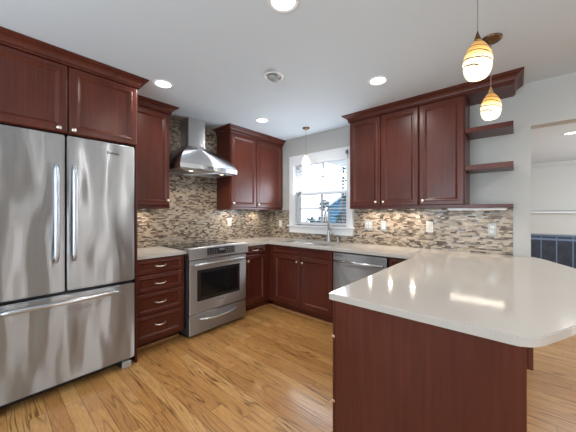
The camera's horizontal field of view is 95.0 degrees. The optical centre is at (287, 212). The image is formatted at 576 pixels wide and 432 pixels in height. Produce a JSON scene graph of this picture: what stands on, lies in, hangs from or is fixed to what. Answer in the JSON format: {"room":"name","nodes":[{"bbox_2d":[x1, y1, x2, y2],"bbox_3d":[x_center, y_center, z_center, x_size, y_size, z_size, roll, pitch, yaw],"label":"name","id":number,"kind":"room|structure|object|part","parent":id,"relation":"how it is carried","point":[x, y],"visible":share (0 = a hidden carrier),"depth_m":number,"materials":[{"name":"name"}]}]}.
{"room":"kitchen","nodes":[
{"label":"kitchen","id":0,"kind":"room"},
{"bbox_2d":[0,0,575,167],"bbox_3d":[1.931,-1.208,2.351,6.480,0.100,11.180,0,0,41],"label":"ceiling","id":1,"kind":"structure","parent":0,"point":[216,55],"depth_m":1.86,"materials":[{"name":"paint"}]},
{"bbox_2d":[152,79,173,88],"bbox_3d":[-1.112,-1.155,2.370,0.176,0.005,0.176,0,0,41],"label":"recessed light","id":2,"kind":"object","parent":1,"relation":"in","point":[161,83],"visible":1,"depth_m":2.36,"materials":[{"name":"white paint"}]},
{"bbox_2d":[255,118,268,122],"bbox_3d":[-0.314,-1.155,3.302,0.176,0.005,0.176,0,0,41],"label":"recessed light","id":3,"kind":"object","parent":1,"relation":"in","point":[259,120],"visible":1,"depth_m":3.30,"materials":[{"name":"white paint"}]},
{"bbox_2d":[264,71,283,81],"bbox_3d":[-0.114,-1.134,2.245,0.170,0.052,0.170,0,0,41],"label":"ceiling fixture","id":4,"kind":"object","parent":1,"relation":"attached to","point":[272,76],"visible":1,"depth_m":2.20,"materials":[{"name":"white paint"}]},
{"bbox_2d":[267,0,298,12],"bbox_3d":[-0.021,-1.155,1.442,0.176,0.005,0.176,0,0,41],"label":"recessed light","id":5,"kind":"object","parent":1,"relation":"in","point":[281,6],"visible":1,"depth_m":1.47,"materials":[{"name":"white paint"}]},
{"bbox_2d":[302,127,309,167],"bbox_3d":[0.257,-0.889,3.593,0.107,0.537,0.107,0,0,-21],"label":"pendant light","id":6,"kind":"object","parent":1,"relation":"hanging from","point":[305,162],"visible":1,"depth_m":3.56,"materials":[{"name":"beige glass"}]},
{"bbox_3d":[0.257,-0.701,3.593,0.107,0.163,0.107,0,0,41],"label":"lamp shade","id":7,"kind":"part","parent":6,"relation":"part of","materials":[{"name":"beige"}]},
{"bbox_2d":[367,76,388,85],"bbox_3d":[0.795,-1.155,2.313,0.176,0.005,0.176,0,0,41],"label":"recessed light","id":8,"kind":"object","parent":1,"relation":"in","point":[377,80],"visible":1,"depth_m":2.30,"materials":[{"name":"white paint"}]},
{"bbox_2d":[463,0,492,81],"bbox_3d":[0.881,-0.890,1.223,0.124,0.535,0.124,0,0,41],"label":"pendant light","id":9,"kind":"object","parent":1,"relation":"hanging from","point":[478,59],"visible":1,"depth_m":1.19,"materials":[{"name":"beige glass"}]},
{"bbox_3d":[0.881,-0.987,1.223,0.004,0.298,0.004,0,0,41],"label":"cord","id":10,"kind":"part","parent":9,"relation":"part of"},
{"bbox_3d":[0.881,-0.710,1.223,0.116,0.176,0.116,0,0,41],"label":"lamp shade","id":11,"kind":"part","parent":9,"relation":"part of","materials":[{"name":"orange glass"}]},
{"bbox_2d":[480,33,502,119],"bbox_3d":[1.356,-0.891,1.758,0.124,0.532,0.124,0,0,41],"label":"pendant light","id":12,"kind":"object","parent":1,"relation":"hanging from","point":[491,105],"visible":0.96,"depth_m":1.73,"materials":[{"name":"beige glass"}]},
{"bbox_3d":[1.356,-0.713,1.758,0.116,0.176,0.116,0,0,41],"label":"lamp shade","id":13,"kind":"part","parent":12,"relation":"part of","materials":[{"name":"orange glass"}]},
{"bbox_2d":[562,131,575,134],"bbox_3d":[4.114,-1.155,3.828,0.176,0.005,0.176,0,0,41],"label":"recessed light","id":14,"kind":"object","parent":1,"relation":"in","point":[573,132],"visible":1,"depth_m":3.84,"materials":[{"name":"white paint"}]},
{"bbox_2d":[0,303,575,431],"bbox_3d":[1.931,1.355,2.351,6.480,0.100,11.180,0,0,41],"label":"floor","id":15,"kind":"structure","parent":0,"point":[269,368],"depth_m":1.97,"materials":[{"name":"brown wood"}]},
{"bbox_2d":[0,124,133,408],"bbox_3d":[-1.832,0.371,2.114,0.758,1.868,0.912,0,0,41],"label":"refrigerator","id":16,"kind":"object","parent":15,"relation":"on","point":[67,204],"visible":1,"depth_m":1.89,"materials":[{"name":"grey metal"}]},
{"bbox_3d":[-1.782,0.003,1.764,0.072,1.132,0.450,0,0,41],"label":"door","id":17,"kind":"part","parent":16,"relation":"part of","materials":[{"name":"silver metal"}]},
{"bbox_3d":[-1.615,0.002,1.850,0.072,0.698,0.032,0,0,41],"label":"handle","id":18,"kind":"part","parent":16,"relation":"part of","materials":[{"name":"metal"}]},
{"bbox_3d":[-1.575,0.633,1.891,0.078,0.029,0.666,0,0,41],"label":"handle","id":19,"kind":"part","parent":16,"relation":"part of","materials":[{"name":"metal"}]},
{"bbox_3d":[-1.630,0.910,1.938,0.072,0.634,0.912,0,0,41],"label":"freezer drawer","id":20,"kind":"part","parent":16,"relation":"part of","materials":[{"name":"silver metal"}]},
{"bbox_3d":[-1.549,0.002,1.926,0.072,0.698,0.032,0,0,41],"label":"handle","id":21,"kind":"part","parent":16,"relation":"part of","materials":[{"name":"metal"}]},
{"bbox_3d":[-1.478,0.003,2.112,0.072,1.132,0.450,0,0,41],"label":"door","id":22,"kind":"part","parent":16,"relation":"part of","materials":[{"name":"silver metal"}]},
{"bbox_2d":[0,26,148,362],"bbox_3d":[-1.834,0.074,2.159,0.774,2.462,1.043,0,0,41],"label":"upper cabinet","id":23,"kind":"object","parent":15,"relation":"on","point":[45,87],"visible":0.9,"depth_m":1.94,"materials":[{"name":"brown wood"}]},
{"bbox_3d":[-1.774,-0.830,1.752,0.022,0.494,0.496,0,0,41],"label":"door","id":24,"kind":"part","parent":23,"relation":"part of","materials":[{"name":"brown wood"}]},
{"bbox_3d":[-1.685,-1.117,2.029,0.379,0.080,1.043,0,0,41],"label":"crown moulding","id":25,"kind":"part","parent":23,"relation":"part of","materials":[{"name":"brown wood"}]},
{"bbox_3d":[-1.455,-0.830,2.117,0.022,0.494,0.462,0,0,41],"label":"door","id":26,"kind":"part","parent":23,"relation":"part of","materials":[{"name":"brown wood"}]},
{"bbox_3d":[-1.571,0.362,2.525,0.689,1.885,0.016,0,0,41],"label":"panel","id":27,"kind":"part","parent":23,"relation":"part of","materials":[{"name":"brown wood"}]},
{"bbox_2d":[137,254,183,347],"bbox_3d":[-1.425,0.864,2.727,0.641,0.882,0.472,0,0,41],"label":"base cabinet","id":28,"kind":"object","parent":15,"relation":"on","point":[160,281],"visible":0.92,"depth_m":2.52,"materials":[{"name":"brown wood"}]},
{"bbox_2d":[137,333,178,350],"bbox_3d":[-1.306,1.291,2.626,0.018,0.028,0.470,0,0,41],"label":"trim","id":29,"kind":"structure","parent":28,"relation":"attached to","point":[177,334],"depth_m":2.63,"materials":[{"name":"brown wood"}]},
{"bbox_3d":[-1.212,1.063,2.534,0.022,0.224,0.442,0,0,41],"label":"drawer","id":30,"kind":"part","parent":28,"relation":"part of","materials":[{"name":"brown wood"}]},
{"bbox_3d":[-1.212,0.845,2.534,0.022,0.196,0.442,0,0,41],"label":"drawer","id":31,"kind":"part","parent":28,"relation":"part of","materials":[{"name":"brown wood"}]},
{"bbox_3d":[-1.212,0.658,2.534,0.022,0.161,0.442,0,0,41],"label":"drawer","id":32,"kind":"part","parent":28,"relation":"part of","materials":[{"name":"brown wood"}]},
{"bbox_3d":[-1.212,0.501,2.534,0.022,0.137,0.442,0,0,41],"label":"drawer","id":33,"kind":"part","parent":28,"relation":"part of","materials":[{"name":"brown wood"}]},
{"bbox_2d":[137,246,185,259],"bbox_3d":[-1.426,0.406,2.735,0.632,0.030,0.480,0,0,41],"label":"countertop","id":34,"kind":"structure","parent":28,"relation":"on","point":[156,251],"depth_m":2.63,"materials":[{"name":"white stone"}]},
{"bbox_2d":[160,240,247,336],"bbox_3d":[-0.973,0.836,3.171,0.720,0.939,0.776,0,0,41],"label":"range","id":35,"kind":"object","parent":15,"relation":"on","point":[214,271],"visible":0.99,"depth_m":2.92,"materials":[{"name":"grey metal"}]},
{"bbox_2d":[160,240,234,249],"bbox_3d":[-1.025,0.386,3.216,0.583,0.008,0.768,0,0,41],"label":"cooktop","id":36,"kind":"object","parent":35,"relation":"in","point":[182,246],"depth_m":3.20,"materials":[{"name":"black glass"}]},
{"bbox_3d":[-0.770,0.425,2.994,0.092,0.119,0.776,0,0,41],"label":"control panel","id":37,"kind":"part","parent":35,"relation":"part of","materials":[{"name":"silver metal"}]},
{"bbox_3d":[-0.768,1.169,2.992,0.035,0.203,0.748,0,0,41],"label":"warming drawer","id":38,"kind":"part","parent":35,"relation":"part of","materials":[{"name":"silver metal"}]},
{"bbox_3d":[-0.767,0.777,2.991,0.038,0.556,0.748,0,0,41],"label":"oven door","id":39,"kind":"part","parent":35,"relation":"part of","materials":[{"name":"silver metal"}]},
{"bbox_3d":[-0.742,1.131,2.947,0.061,0.044,0.492,0,0,41],"label":"handle","id":40,"kind":"part","parent":35,"relation":"part of","materials":[{"name":"metal"}]},
{"bbox_3d":[-0.728,0.540,2.956,0.068,0.028,0.666,0,0,41],"label":"handle","id":41,"kind":"part","parent":35,"relation":"part of","materials":[{"name":"metal"}]},
{"bbox_2d":[245,244,272,310],"bbox_3d":[-0.408,0.864,3.889,0.648,0.882,1.045,0,0,41],"label":"base cabinet","id":42,"kind":"object","parent":15,"relation":"on","point":[257,256],"visible":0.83,"depth_m":3.48,"materials":[{"name":"brown wood"}]},
{"bbox_3d":[-0.411,0.856,3.452,0.022,0.629,0.354,0,0,41],"label":"door","id":43,"kind":"part","parent":42,"relation":"part of","materials":[{"name":"brown wood"}]},
{"bbox_3d":[-0.411,0.483,3.452,0.022,0.100,0.354,0,0,41],"label":"drawer","id":44,"kind":"part","parent":42,"relation":"part of","materials":[{"name":"brown wood"}]},
{"bbox_2d":[246,303,332,325],"bbox_3d":[-0.007,1.291,3.194,1.110,0.028,0.515,0,0,41],"label":"trim","id":45,"kind":"structure","parent":15,"relation":"on","point":[267,304],"depth_m":3.43,"materials":[{"name":"brown wood"}]},
{"bbox_2d":[269,244,335,322],"bbox_3d":[0.323,0.864,3.519,1.030,0.882,0.648,0,0,41],"label":"base cabinet","id":46,"kind":"object","parent":15,"relation":"on","point":[300,279],"visible":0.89,"depth_m":3.26,"materials":[{"name":"brown wood"}]},
{"bbox_3d":[-0.009,0.856,3.430,0.458,0.629,0.022,0,0,41],"label":"door","id":47,"kind":"part","parent":46,"relation":"part of","materials":[{"name":"brown wood"}]},
{"bbox_3d":[0.165,0.483,3.279,0.918,0.100,0.022,0,0,41],"label":"false drawer","id":48,"kind":"part","parent":46,"relation":"part of","materials":[{"name":"brown wood"}]},
{"bbox_3d":[0.340,0.856,3.127,0.454,0.629,0.022,0,0,41],"label":"door","id":49,"kind":"part","parent":46,"relation":"part of","materials":[{"name":"brown wood"}]},
{"bbox_2d":[333,251,388,290],"bbox_3d":[0.920,0.871,2.952,0.599,0.868,0.662,0,0,41],"label":"dishwasher","id":50,"kind":"object","parent":15,"relation":"on","point":[348,268],"visible":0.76,"depth_m":2.78,"materials":[{"name":"grey metal"}]},
{"bbox_3d":[0.720,0.519,2.724,0.544,0.020,0.054,0,0,41],"label":"handle","id":51,"kind":"part","parent":50,"relation":"part of","materials":[{"name":"metal"}]},
{"bbox_2d":[336,251,388,257],"bbox_3d":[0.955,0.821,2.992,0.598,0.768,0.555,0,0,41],"label":"control panel","id":52,"kind":"object","parent":50,"relation":"in","point":[336,251],"depth_m":2.77,"materials":[{"name":"grey metal"}]},
{"bbox_2d":[389,257,406,266],"bbox_3d":[1.276,0.864,2.708,0.250,0.882,0.620,0,0,41],"label":"base cabinet","id":53,"kind":"object","parent":15,"relation":"on","point":[392,261],"visible":0.09,"depth_m":2.52,"materials":[{"name":"brown wood"}]},
{"bbox_2d":[332,300,532,431],"bbox_3d":[1.157,0.864,1.857,0.778,0.882,2.053,0,0,41],"label":"base cabinet","id":54,"kind":"object","parent":15,"relation":"on","point":[392,373],"visible":0.64,"depth_m":1.05,"materials":[{"name":"brown wood"}]},
{"bbox_2d":[219,236,575,347],"bbox_3d":[0.345,0.406,2.550,3.544,0.030,2.082,0,0,41],"label":"countertop","id":55,"kind":"structure","parent":54,"relation":"on","point":[522,301],"depth_m":1.33,"materials":[{"name":"white stone"}]},
{"bbox_2d":[294,242,330,245],"bbox_3d":[0.311,0.517,3.521,0.812,0.188,0.367,0,0,41],"label":"sink","id":56,"kind":"object","parent":55,"relation":"in","point":[294,242],"visible":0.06,"depth_m":3.65,"materials":[{"name":"silver metal"}]},
{"bbox_2d":[324,207,333,241],"bbox_3d":[0.558,0.156,3.582,0.137,0.468,0.110,0,0,-2],"label":"faucet","id":57,"kind":"object","parent":55,"relation":"on","point":[326,211],"visible":1,"depth_m":3.59,"materials":[{"name":"grey metal"}]},
{"bbox_3d":[0.540,0.106,3.578,0.031,0.368,0.108,0,0,41],"label":"spout","id":58,"kind":"part","parent":57,"relation":"part of","materials":[{"name":"grey metal"}]},
{"bbox_2d":[531,164,575,268],"bbox_3d":[6.422,0.123,5.571,2.140,2.362,0.140,0,0,41],"label":"wall","id":59,"kind":"structure","parent":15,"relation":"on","point":[552,187],"depth_m":5.96,"materials":[{"name":"paint"}]},
{"bbox_3d":[6.444,-0.286,5.611,2.080,1.543,0.050,0,0,41],"label":"panel","id":60,"kind":"part","parent":59,"relation":"part of","materials":[{"name":"paint"}]},
{"bbox_2d":[531,212,575,212],"bbox_3d":[6.422,-0.010,5.571,2.140,0.040,0.140,0,0,41],"label":"chair rail","id":61,"kind":"object","parent":59,"relation":"attached to","point":[531,212],"depth_m":5.89,"materials":[{"name":"white paint"}]},
{"bbox_2d":[282,72,575,256],"bbox_3d":[2.075,0.073,2.517,6.200,2.463,0.140,0,0,41],"label":"wall","id":62,"kind":"structure","parent":0,"point":[548,102],"depth_m":2.42,"materials":[{"name":"grey paint"}]},
{"bbox_2d":[287,146,353,235],"bbox_3d":[0.484,-0.288,3.868,1.135,1.187,0.195,0,0,41],"label":"window","id":63,"kind":"structure","parent":62,"relation":"in","point":[294,208],"depth_m":3.92,"materials":[{"name":"white paint"}]},
{"bbox_2d":[290,149,347,224],"bbox_3d":[0.451,-0.338,3.847,1.002,1.015,0.122,0,0,41],"label":"window blind","id":64,"kind":"object","parent":63,"relation":"attached to","point":[340,154],"visible":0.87,"depth_m":3.82,"materials":[{"name":"white plastic"}]},
{"bbox_3d":[0.484,0.162,3.868,0.892,0.017,0.046,0,0,41],"label":"rail","id":65,"kind":"part","parent":64,"relation":"part of","materials":[{"name":"white plastic"}]},
{"bbox_3d":[0.515,-0.059,3.903,0.898,0.495,0.030,0,0,41],"label":"sash","id":66,"kind":"part","parent":63,"relation":"part of","materials":[{"name":"white paint"}]},
{"bbox_3d":[0.536,-0.530,3.927,0.898,0.501,0.030,0,0,41],"label":"sash","id":67,"kind":"part","parent":63,"relation":"part of","materials":[{"name":"white paint"}]},
{"bbox_2d":[350,106,424,208],"bbox_3d":[1.127,-0.591,3.018,0.770,1.088,0.348,0,0,41],"label":"upper cabinet","id":68,"kind":"object","parent":62,"relation":"attached to","point":[384,149],"visible":0.91,"depth_m":2.88,"materials":[{"name":"brown wood"}]},
{"bbox_3d":[0.892,-0.577,3.043,0.368,1.000,0.022,0,0,41],"label":"door","id":69,"kind":"part","parent":68,"relation":"part of","materials":[{"name":"brown wood"}]},
{"bbox_3d":[1.180,-0.577,2.792,0.384,1.000,0.022,0,0,41],"label":"door","id":70,"kind":"part","parent":68,"relation":"part of","materials":[{"name":"brown wood"}]},
{"bbox_2d":[341,67,523,123],"bbox_3d":[1.388,-1.112,2.767,1.625,0.090,0.383,0,0,41],"label":"crown molding","id":71,"kind":"structure","parent":68,"relation":"attached to","point":[506,84],"depth_m":2.42,"materials":[{"name":"brown wood"}]},
{"bbox_2d":[269,208,512,254],"bbox_3d":[0.884,0.172,3.457,3.150,0.438,0.008,0,0,41],"label":"backsplash","id":72,"kind":"structure","parent":62,"relation":"attached to","point":[453,230],"depth_m":2.87,"materials":[{"name":"beige tile"}]},
{"bbox_2d":[365,221,372,229],"bbox_3d":[1.025,0.155,3.323,0.104,0.116,0.009,0,0,41],"label":"wall outlet","id":73,"kind":"object","parent":72,"relation":"attached to","point":[368,224],"visible":1,"depth_m":3.32,"materials":[{"name":"white plastic"}]},
{"bbox_2d":[381,221,386,230],"bbox_3d":[1.167,0.158,3.198,0.070,0.116,0.011,0,0,41],"label":"light switch","id":74,"kind":"object","parent":72,"relation":"attached to","point":[383,223],"visible":1,"depth_m":3.19,"materials":[{"name":"white paint"}]},
{"bbox_2d":[426,222,432,231],"bbox_3d":[1.548,0.153,2.867,0.070,0.116,0.009,0,0,41],"label":"wall outlet","id":75,"kind":"object","parent":72,"relation":"attached to","point":[429,225],"visible":1,"depth_m":2.87,"materials":[{"name":"white plastic"}]},
{"bbox_2d":[487,223,496,235],"bbox_3d":[1.952,0.157,2.515,0.070,0.116,0.009,0,0,41],"label":"wall outlet","id":76,"kind":"object","parent":72,"relation":"attached to","point":[491,227],"visible":1,"depth_m":2.51,"materials":[{"name":"white plastic"}]},
{"bbox_2d":[419,94,469,208],"bbox_3d":[1.565,-0.591,2.637,0.391,1.088,0.348,0,0,41],"label":"upper cabinet","id":77,"kind":"object","parent":62,"relation":"attached to","point":[444,144],"visible":0.86,"depth_m":2.52,"materials":[{"name":"brown wood"}]},
{"bbox_2d":[465,120,513,139],"bbox_3d":[1.843,-0.742,2.404,0.333,0.042,0.318,0,0,41],"label":"wall shelf","id":78,"kind":"object","parent":62,"relation":"attached to","point":[503,128],"visible":1,"depth_m":2.35,"materials":[{"name":"brown wood"}]},
{"bbox_2d":[465,161,513,173],"bbox_3d":[1.843,-0.406,2.404,0.333,0.046,0.318,0,0,41],"label":"wall shelf","id":79,"kind":"object","parent":62,"relation":"attached to","point":[509,165],"visible":1,"depth_m":2.32,"materials":[{"name":"brown wood"}]},
{"bbox_2d":[465,204,513,207],"bbox_3d":[1.843,-0.059,2.404,0.333,0.031,0.318,0,0,41],"label":"wall shelf","id":80,"kind":"object","parent":62,"relation":"attached to","point":[473,205],"visible":0.98,"depth_m":2.27,"materials":[{"name":"brown wood"}]},
{"bbox_2d":[447,208,506,209],"bbox_3d":[1.734,-0.036,2.430,0.440,0.021,0.060,0,0,41],"label":"light bar","id":81,"kind":"object","parent":80,"relation":"attached to","point":[447,208],"visible":0.8,"depth_m":2.40,"materials":[{"name":"white paint"}]},
{"bbox_2d":[531,160,575,235],"bbox_3d":[6.236,0.073,5.921,4.400,2.463,0.140,0,0,41],"label":"wall","id":82,"kind":"structure","parent":0,"point":[570,162],"depth_m":5.98,"materials":[{"name":"paint"}]},
{"bbox_3d":[-2.200,0.073,2.436,0.140,2.463,5.880,0,0,41],"label":"wall","id":83,"kind":"structure","parent":0,"visible":0},
{"bbox_2d":[137,95,178,208],"bbox_3d":[-1.504,-0.602,2.830,0.390,1.110,0.524,0,0,41],"label":"upper cabinet","id":84,"kind":"object","parent":83,"relation":"attached to","point":[153,116],"visible":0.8,"depth_m":2.76,"materials":[{"name":"brown wood"}]},
{"bbox_3d":[-1.433,-0.577,2.727,0.022,1.000,0.439,0,0,41],"label":"door","id":85,"kind":"part","parent":84,"relation":"part of","materials":[{"name":"brown wood"}]},
{"bbox_3d":[-1.501,-1.117,2.827,0.381,0.080,0.524,0,0,41],"label":"crown moulding","id":86,"kind":"part","parent":84,"relation":"part of","materials":[{"name":"brown wood"}]},
{"bbox_2d":[137,118,268,247],"bbox_3d":[-1.064,-0.383,3.626,0.008,1.548,2.296,0,0,41],"label":"backsplash","id":87,"kind":"structure","parent":83,"relation":"attached to","point":[193,215],"depth_m":3.44,"materials":[{"name":"beige tile"}]},
{"bbox_2d":[227,218,231,225],"bbox_3d":[-0.843,0.135,3.867,0.009,0.116,0.070,0,0,41],"label":"wall outlet","id":88,"kind":"object","parent":87,"relation":"attached to","point":[229,220],"visible":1,"depth_m":3.86,"materials":[{"name":"white plastic"}]},
{"bbox_2d":[170,117,236,177],"bbox_3d":[-1.051,-0.814,3.227,0.534,0.684,0.754,0,0,41],"label":"range hood","id":89,"kind":"object","parent":83,"relation":"attached to","point":[192,158],"visible":0.96,"depth_m":3.18,"materials":[{"name":"silver metal"}]},
{"bbox_2d":[213,123,285,209],"bbox_3d":[-0.526,-0.602,3.951,0.390,1.110,1.100,0,0,41],"label":"upper cabinet","id":90,"kind":"object","parent":83,"relation":"attached to","point":[256,157],"visible":0.98,"depth_m":3.76,"materials":[{"name":"brown wood"}]},
{"bbox_3d":[-0.598,-0.577,3.685,0.022,1.000,0.450,0,0,41],"label":"door","id":91,"kind":"part","parent":90,"relation":"part of","materials":[{"name":"brown wood"}]},
{"bbox_3d":[-0.523,-1.117,3.949,0.381,0.080,1.100,0,0,41],"label":"crown moulding","id":92,"kind":"part","parent":90,"relation":"part of","materials":[{"name":"brown wood"}]},
{"bbox_3d":[-0.262,-0.577,4.071,0.022,1.000,0.558,0,0,41],"label":"door","id":93,"kind":"part","parent":90,"relation":"part of","materials":[{"name":"brown wood"}]},
{"label":"outside","id":94,"kind":"structure","parent":0,"visible":0},
{"bbox_3d":[2.253,1.755,13.146,10.500,0.100,15.600,0,0,41],"label":"ground","id":95,"kind":"structure","parent":94,"visible":0},
{"bbox_2d":[313,200,330,222],"bbox_3d":[1.501,0.568,11.145,0.765,2.275,0.704,0,0,-19],"label":"bush","id":96,"kind":"object","parent":95,"relation":"on","point":[323,200],"visible":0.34,"depth_m":11.11,"materials":[{"name":"green plant"}]},
{"bbox_2d":[326,193,345,222],"bbox_3d":[4.522,0.065,13.391,4.300,3.280,3.450,0,0,41],"label":"house","id":97,"kind":"structure","parent":95,"relation":"on","point":[337,201],"depth_m":13.19,"materials":[{"name":"blue"}]},
{"bbox_2d":[334,212,345,222],"bbox_3d":[2.029,0.813,9.931,0.768,1.783,0.706,0,0,15],"label":"bush","id":98,"kind":"object","parent":95,"relation":"on","point":[339,216],"visible":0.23,"depth_m":9.83,"materials":[{"name":"green plant"}]},
{"bbox_2d":[337,167,345,222],"bbox_3d":[2.310,-0.603,9.568,1.255,4.620,1.352,0,0,-19],"label":"tree","id":99,"kind":"object","parent":95,"relation":"on","point":[343,168],"visible":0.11,"depth_m":9.47,"materials":[{"name":"green plant"}]}
]}

